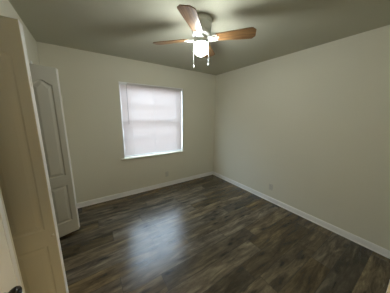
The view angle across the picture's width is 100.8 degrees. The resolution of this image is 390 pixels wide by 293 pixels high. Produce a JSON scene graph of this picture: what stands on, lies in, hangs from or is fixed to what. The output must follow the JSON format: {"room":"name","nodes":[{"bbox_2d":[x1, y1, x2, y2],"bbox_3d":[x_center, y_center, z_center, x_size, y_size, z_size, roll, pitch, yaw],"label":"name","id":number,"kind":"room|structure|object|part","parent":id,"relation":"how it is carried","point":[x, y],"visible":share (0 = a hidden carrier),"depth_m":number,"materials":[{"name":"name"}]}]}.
{"room":"empty bedroom","nodes":[
{"label":"empty bedroom","id":0,"kind":"room"},
{"bbox_2d":[0,0,39,292],"bbox_3d":[-1.276,0.100,1.028,0.150,2.440,3.087,-7,13,-33],"label":"wall","id":1,"kind":"structure","parent":0,"point":[6,9],"depth_m":1.42,"materials":[{"name":"paint"}]},
{"bbox_2d":[0,217,21,292],"bbox_3d":[-0.526,0.459,0.264,0.082,2.023,0.875,-5,13,-28],"label":"door","id":2,"kind":"structure","parent":1,"relation":"in","point":[8,283],"depth_m":0.61,"materials":[{"name":"white paint"}]},
{"bbox_3d":[-0.676,0.550,0.597,0.047,0.049,0.049,-5,13,-28],"label":"handle","id":3,"kind":"part","parent":2,"relation":"part of","materials":[{"name":"brown metal"}]},
{"bbox_2d":[0,196,23,292],"bbox_3d":[-1.037,0.322,0.856,0.014,2.075,0.040,-7,13,-33],"label":"trim","id":4,"kind":"structure","parent":1,"relation":"attached to","point":[2,214],"depth_m":0.90,"materials":[{"name":"white paint"}]},
{"bbox_2d":[0,15,68,292],"bbox_3d":[-1.106,0.289,1.024,0.281,1.990,0.092,-7,13,-33],"label":"door","id":5,"kind":"structure","parent":1,"relation":"in","point":[25,187],"depth_m":1.00,"materials":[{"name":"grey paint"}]},
{"bbox_2d":[29,63,79,237],"bbox_3d":[-1.635,0.133,1.878,0.286,1.990,0.149,-7,13,-33],"label":"door","id":6,"kind":"structure","parent":1,"relation":"in","point":[45,79],"depth_m":1.85,"materials":[{"name":"grey paint"}]},
{"bbox_2d":[36,41,215,202],"bbox_3d":[-1.134,-0.293,3.031,4.086,2.440,0.150,-7,13,-33],"label":"wall","id":7,"kind":"structure","parent":0,"point":[89,85],"depth_m":2.76,"materials":[{"name":"paint"}]},
{"bbox_2d":[77,171,212,207],"bbox_3d":[-0.800,0.838,3.383,3.070,0.082,0.024,-7,13,-33],"label":"baseboard","id":8,"kind":"structure","parent":7,"relation":"attached to","point":[123,194],"depth_m":3.17,"materials":[{"name":"white paint"}]},
{"bbox_2d":[118,81,185,159],"bbox_3d":[-0.802,-0.492,3.192,1.325,1.345,0.185,-7,13,-33],"label":"window","id":9,"kind":"structure","parent":7,"relation":"in","point":[118,81],"depth_m":3.14,"materials":[{"name":"white plastic"}]},
{"bbox_2d":[119,83,181,156],"bbox_3d":[-0.779,-0.497,3.156,1.185,1.296,0.043,-7,13,-33],"label":"window blind","id":10,"kind":"object","parent":9,"relation":"attached to","point":[151,115],"visible":0.99,"depth_m":3.11,"materials":[{"name":"white plastic"}]},
{"bbox_3d":[-0.790,0.129,3.286,1.179,0.018,0.022,-7,13,-33],"label":"rail","id":11,"kind":"part","parent":10,"relation":"part of","materials":[{"name":"white plastic"}]},
{"bbox_3d":[-0.768,0.170,3.260,1.325,0.020,0.038,-7,13,-33],"label":"sill","id":12,"kind":"part","parent":9,"relation":"part of","materials":[{"name":"paint"}]},
{"bbox_2d":[9,0,389,74],"bbox_3d":[0.122,-1.167,0.964,4.086,0.100,4.623,-7,13,-33],"label":"ceiling","id":13,"kind":"structure","parent":0,"point":[128,29],"depth_m":1.67,"materials":[{"name":"beige paint"}]},
{"bbox_2d":[153,4,255,67],"bbox_3d":[0.061,-1.018,1.611,0.782,0.442,0.782,-6,13,-30],"label":"ceiling fan","id":14,"kind":"object","parent":13,"relation":"hanging from","point":[200,25],"visible":1,"depth_m":1.52,"materials":[{"name":"brown wood"}]},
{"bbox_3d":[-0.255,-1.088,1.683,0.370,0.006,0.144,4,24,15],"label":"blade","id":15,"kind":"part","parent":14,"relation":"part of","materials":[{"name":"brown wood"}]},
{"bbox_3d":[-0.023,-1.008,1.290,0.144,0.006,0.370,16,14,12],"label":"blade","id":16,"kind":"part","parent":14,"relation":"part of","materials":[{"name":"brown wood"}]},
{"bbox_3d":[0.060,-0.973,1.619,0.144,0.122,0.144,-7,13,-33],"label":"globe","id":17,"kind":"part","parent":14,"relation":"part of","materials":[{"name":"white glass"}]},
{"bbox_3d":[0.146,-1.129,1.911,0.144,0.006,0.370,-9,8,17],"label":"blade","id":18,"kind":"part","parent":14,"relation":"part of","materials":[{"name":"brown wood"}]},
{"bbox_3d":[0.377,-1.049,1.518,0.370,0.006,0.144,4,-1,15],"label":"blade","id":19,"kind":"part","parent":14,"relation":"part of","materials":[{"name":"brown wood"}]},
{"bbox_2d":[59,175,389,292],"bbox_3d":[0.095,1.325,1.454,4.086,0.100,4.623,-7,13,-33],"label":"floor","id":20,"kind":"structure","parent":0,"point":[207,234],"depth_m":1.86,"materials":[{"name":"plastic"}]},
{"bbox_2d":[213,25,389,250],"bbox_3d":[1.786,-0.102,2.224,0.150,2.440,4.473,-7,13,-33],"label":"wall","id":21,"kind":"structure","parent":0,"point":[312,124],"depth_m":2.21,"materials":[{"name":"paint"}]},
{"bbox_2d":[213,171,389,258],"bbox_3d":[1.323,0.944,2.957,0.024,0.082,3.063,-7,13,-33],"label":"baseboard","id":22,"kind":"structure","parent":21,"relation":"attached to","point":[380,250],"depth_m":2.30,"materials":[{"name":"white paint"}]}
]}

